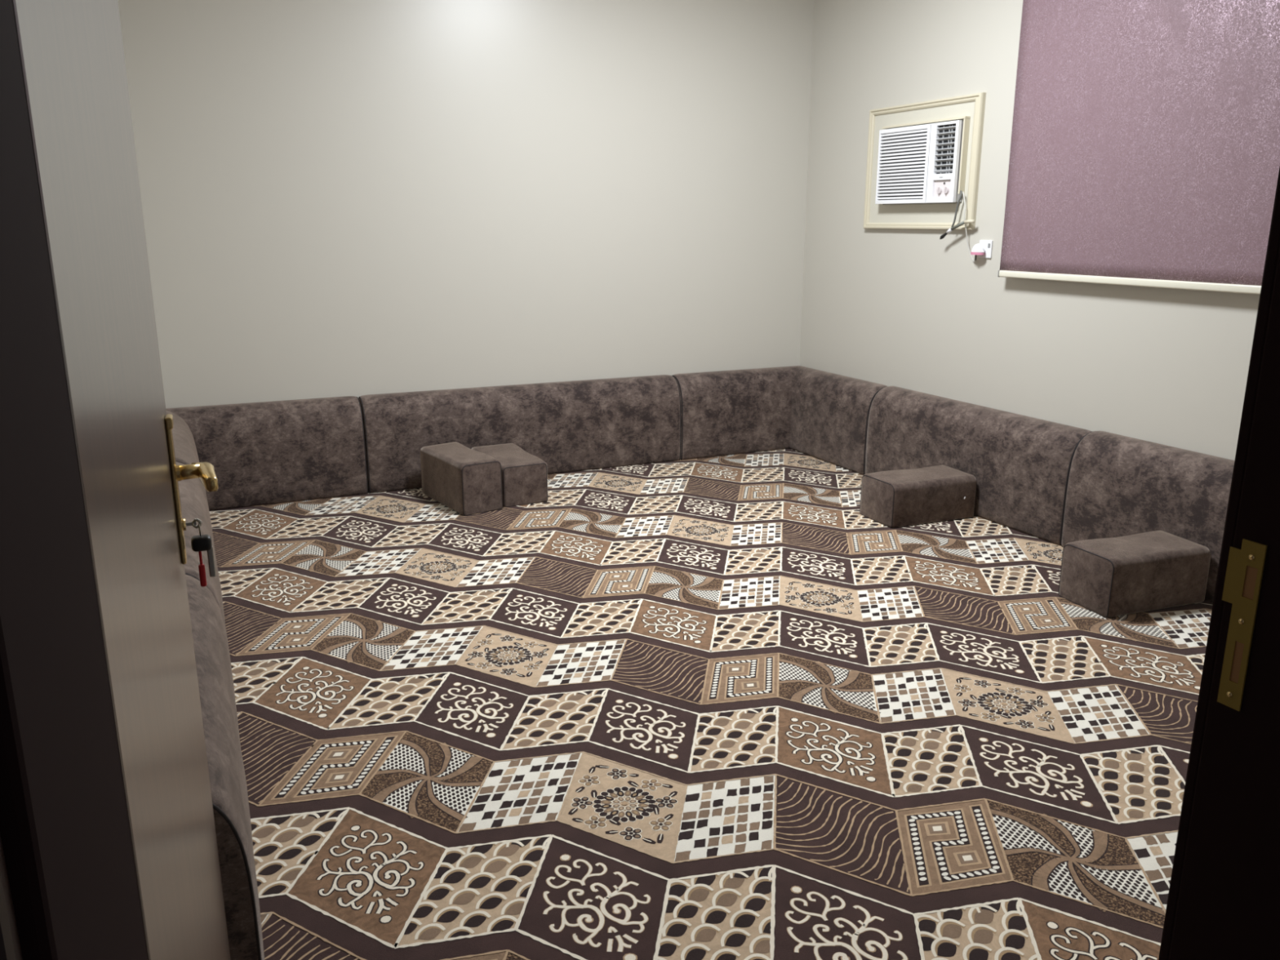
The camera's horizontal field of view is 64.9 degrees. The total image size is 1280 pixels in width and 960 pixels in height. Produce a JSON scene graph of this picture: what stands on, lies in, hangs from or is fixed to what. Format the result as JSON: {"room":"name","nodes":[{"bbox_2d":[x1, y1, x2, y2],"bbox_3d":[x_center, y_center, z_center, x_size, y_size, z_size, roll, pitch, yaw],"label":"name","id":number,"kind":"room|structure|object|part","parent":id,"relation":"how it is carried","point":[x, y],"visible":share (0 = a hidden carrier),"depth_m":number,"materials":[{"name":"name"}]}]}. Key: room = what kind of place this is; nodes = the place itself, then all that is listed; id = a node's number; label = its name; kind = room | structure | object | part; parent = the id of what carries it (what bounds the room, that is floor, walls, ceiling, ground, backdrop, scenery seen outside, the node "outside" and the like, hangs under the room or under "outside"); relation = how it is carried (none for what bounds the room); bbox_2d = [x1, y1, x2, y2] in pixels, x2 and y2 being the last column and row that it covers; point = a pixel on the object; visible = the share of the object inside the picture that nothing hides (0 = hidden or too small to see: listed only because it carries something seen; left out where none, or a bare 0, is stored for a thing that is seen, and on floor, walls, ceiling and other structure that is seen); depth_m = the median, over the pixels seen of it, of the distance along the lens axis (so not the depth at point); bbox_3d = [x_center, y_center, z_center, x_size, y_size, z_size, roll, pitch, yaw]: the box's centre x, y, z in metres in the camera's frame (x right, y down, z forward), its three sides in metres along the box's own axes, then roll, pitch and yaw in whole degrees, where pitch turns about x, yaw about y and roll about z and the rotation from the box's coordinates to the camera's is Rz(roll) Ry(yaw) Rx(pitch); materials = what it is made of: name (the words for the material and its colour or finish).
{"room":"living room","nodes":[
{"label":"living room","id":0,"kind":"room"},
{"bbox_2d":[117,0,814,408],"bbox_3d":[-0.735,-1.606,5.833,4.171,3.200,0.100,-6,16,-24],"label":"wall","id":1,"kind":"structure","parent":0,"point":[357,198],"depth_m":5.66,"materials":[{"name":"grey paint"}]},
{"bbox_2d":[799,0,1259,460],"bbox_3d":[2.269,-1.191,4.239,0.100,3.200,5.410,-6,16,-24],"label":"wall","id":2,"kind":"structure","parent":0,"point":[912,309],"depth_m":5.26,"materials":[{"name":"grey paint"}]},
{"bbox_2d":[863,92,986,230],"bbox_3d":[1.536,-1.733,5.559,0.044,0.674,0.916,-6,16,-24],"label":"surround","id":3,"kind":"object","parent":2,"relation":"attached to","point":[969,108],"visible":0.92,"depth_m":5.46,"materials":[{"name":"beige wood"}]},
{"bbox_2d":[875,120,963,204],"bbox_3d":[1.534,-1.733,5.530,0.070,0.408,0.652,-6,16,-24],"label":"air conditioner","id":4,"kind":"object","parent":3,"relation":"attached to","point":[920,163],"visible":1,"depth_m":5.49,"materials":[{"name":"white plastic"}]},
{"bbox_2d":[877,128,927,199],"bbox_3d":[1.469,-1.756,5.622,0.019,0.363,0.399,-6,16,-24],"label":"grille","id":5,"kind":"object","parent":4,"relation":"attached to","point":[902,158],"depth_m":5.62,"materials":[{"name":"white plastic"}]},
{"bbox_3d":[1.597,-1.545,5.371,0.015,0.034,0.034,-6,16,-24],"label":"knob","id":6,"kind":"part","parent":4,"relation":"part of","materials":[{"name":"grey plastic"}]},
{"bbox_3d":[1.616,-1.548,5.356,0.009,0.093,0.136,-6,16,-24],"label":"control panel","id":7,"kind":"part","parent":4,"relation":"part of","materials":[{"name":"white plastic"}]},
{"bbox_3d":[1.619,-1.533,5.324,0.015,0.034,0.034,-6,16,-24],"label":"knob","id":8,"kind":"part","parent":4,"relation":"part of","materials":[{"name":"grey plastic"}]},
{"bbox_2d":[951,190,962,226],"bbox_3d":[1.665,-1.425,5.290,0.051,0.188,0.021,14,20,43],"label":"power cord","id":9,"kind":"object","parent":4,"relation":"hanging from","point":[961,191],"visible":1,"depth_m":5.28,"materials":[{"name":"grey plastic"}]},
{"bbox_2d":[939,219,974,239],"bbox_3d":[1.666,-1.318,5.299,0.026,0.104,0.231,-8,16,-29],"label":"cord","id":10,"kind":"object","parent":3,"relation":"attached to","point":[967,221],"visible":1,"depth_m":5.28,"materials":[{"name":"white plastic"}]},
{"bbox_2d":[962,191,975,262],"bbox_3d":[1.718,-1.321,5.252,0.110,0.358,0.030,12,19,39],"label":"cable","id":11,"kind":"object","parent":2,"relation":"attached to","point":[962,192],"visible":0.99,"depth_m":5.26,"materials":[{"name":"grey plastic"}]},
{"bbox_2d":[978,240,992,257],"bbox_3d":[1.781,-1.191,5.189,0.012,0.090,0.088,-6,16,-24],"label":"wall socket","id":12,"kind":"object","parent":2,"relation":"attached to","point":[987,244],"visible":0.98,"depth_m":5.17,"materials":[{"name":"white plastic"}]},
{"bbox_2d":[970,243,984,260],"bbox_3d":[1.746,-1.180,5.204,0.047,0.084,0.085,-6,16,-24],"label":"plug adapter","id":13,"kind":"object","parent":12,"relation":"attached to","point":[978,249],"visible":1,"depth_m":5.18,"materials":[{"name":"white plastic"}]},
{"bbox_2d":[997,0,1279,294],"bbox_3d":[2.240,-1.611,3.995,0.064,1.675,1.993,-6,16,-24],"label":"roller blind","id":14,"kind":"object","parent":2,"relation":"attached to","point":[1144,151],"visible":1,"depth_m":4.24,"materials":[{"name":"fabric"}]},
{"bbox_3d":[0.700,0.769,3.234,4.571,0.100,7.150,-6,16,-24],"label":"floor","id":15,"kind":"structure","parent":0,"visible":0},
{"bbox_2d":[208,448,1213,959],"bbox_3d":[0.350,0.525,3.954,3.969,0.012,5.079,-6,16,-24],"label":"carpet","id":16,"kind":"object","parent":15,"relation":"on","point":[722,707],"visible":0.81,"depth_m":3.07,"materials":[{"name":"multicoloured carpet"}]},
{"bbox_2d":[175,462,228,644],"bbox_3d":[-1.594,0.335,3.587,0.178,0.538,1.488,-6,16,-24],"label":"cushion","id":17,"kind":"object","parent":16,"relation":"on","point":[193,501],"visible":0.28,"depth_m":3.45,"materials":[{"name":"fabric"}]},
{"bbox_2d":[185,574,264,959],"bbox_3d":[-1.020,0.648,2.373,0.168,0.538,1.255,-6,16,-24],"label":"cushion","id":18,"kind":"object","parent":16,"relation":"on","point":[228,782],"visible":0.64,"depth_m":1.94,"materials":[{"name":"fabric"}]},
{"bbox_2d":[165,395,368,511],"bbox_3d":[-1.790,-0.021,4.968,1.018,0.538,1.251,-6,16,-24],"label":"cushion","id":19,"kind":"object","parent":16,"relation":"on","point":[261,453],"visible":0.6,"depth_m":5.40,"materials":[{"name":"fabric"}]},
{"bbox_2d":[420,441,502,515],"bbox_3d":[-0.978,-0.017,5.481,0.242,0.276,0.541,-10,17,-34],"label":"block","id":20,"kind":"object","parent":16,"relation":"on","point":[467,481],"visible":1,"depth_m":5.31,"materials":[{"name":"fabric"}]},
{"bbox_2d":[471,443,547,506],"bbox_3d":[-0.739,-0.037,5.661,0.266,0.226,0.551,-7,16,-26],"label":"block","id":21,"kind":"object","parent":16,"relation":"on","point":[524,475],"visible":0.77,"depth_m":5.44,"materials":[{"name":"fabric"}]},
{"bbox_2d":[358,374,680,493],"bbox_3d":[-0.659,-0.299,6.056,1.964,0.538,0.160,-6,16,-24],"label":"cushion","id":22,"kind":"object","parent":16,"relation":"on","point":[588,424],"visible":0.94,"depth_m":6.00,"materials":[{"name":"fabric"}]},
{"bbox_2d":[672,365,887,475],"bbox_3d":[0.847,-0.360,6.304,0.970,0.538,0.960,-6,16,-24],"label":"cushion","id":23,"kind":"object","parent":16,"relation":"on","point":[824,415],"visible":0.97,"depth_m":6.50,"materials":[{"name":"fabric"}]},
{"bbox_2d":[859,465,977,528],"bbox_3d":[1.444,0.078,5.226,0.513,0.226,0.297,-6,16,-22],"label":"block","id":24,"kind":"object","parent":16,"relation":"on","point":[891,499],"visible":1,"depth_m":5.12,"materials":[{"name":"fabric"}]},
{"bbox_2d":[864,386,1091,546],"bbox_3d":[1.734,-0.125,5.382,0.158,0.544,1.497,-6,16,-24],"label":"cushion","id":25,"kind":"object","parent":16,"relation":"on","point":[1020,464],"visible":0.81,"depth_m":5.14,"materials":[{"name":"fabric"}]},
{"bbox_2d":[1057,530,1211,617],"bbox_3d":[2.000,0.371,4.072,0.501,0.236,0.279,-5,15,-19],"label":"block","id":26,"kind":"object","parent":16,"relation":"on","point":[1150,571],"visible":1,"depth_m":3.97,"materials":[{"name":"fabric"}]},
{"bbox_2d":[1061,431,1234,601],"bbox_3d":[2.367,0.214,4.050,0.161,0.554,1.517,-6,16,-24],"label":"cushion","id":27,"kind":"object","parent":16,"relation":"on","point":[1117,486],"visible":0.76,"depth_m":4.32,"materials":[{"name":"fabric"}]},
{"bbox_3d":[1.445,-0.397,1.150,4.071,3.200,0.310,-6,16,-24],"label":"wall","id":28,"kind":"structure","parent":0,"visible":0},
{"bbox_2d":[12,0,231,959],"bbox_3d":[-0.507,0.176,1.107,0.102,2.075,1.007,-6,16,-22],"label":"door","id":29,"kind":"structure","parent":28,"relation":"in","point":[72,51],"depth_m":0.85,"materials":[{"name":"painted wood"},{"name":"brass metal"}]},
{"bbox_3d":[-0.682,0.015,1.485,0.013,0.223,0.034,-6,16,-24],"label":"handle plate","id":30,"kind":"part","parent":29,"relation":"part of","materials":[{"name":"gold metal"}]},
{"bbox_3d":[-0.645,-0.003,1.459,0.056,0.027,0.092,-6,16,-24],"label":"lever handle","id":31,"kind":"part","parent":29,"relation":"part of","materials":[{"name":"gold metal"}]},
{"bbox_2d":[186,518,216,586],"bbox_3d":[-0.660,0.110,1.514,0.034,0.106,0.026,-6,16,-24],"label":"keys","id":32,"kind":"object","parent":29,"relation":"hanging from","point":[200,543],"visible":1,"depth_m":1.51,"materials":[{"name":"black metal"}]},
{"bbox_2d":[0,0,1279,959],"bbox_3d":[0.209,0.225,0.712,1.247,2.210,0.350,-6,16,-24],"label":"door frame","id":33,"kind":"structure","parent":28,"relation":"attached to","point":[68,888],"depth_m":0.50,"materials":[{"name":"black paint"}]},
{"bbox_3d":[-0.242,0.321,0.338,0.102,2.210,0.028,-6,16,-24],"label":"casing","id":34,"kind":"part","parent":33,"relation":"part of","materials":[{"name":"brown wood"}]},
{"bbox_3d":[0.624,0.151,1.053,0.002,0.183,0.037,-6,16,-24],"label":"strike plate","id":35,"kind":"part","parent":33,"relation":"part of","materials":[{"name":"gold metal"}]}
]}

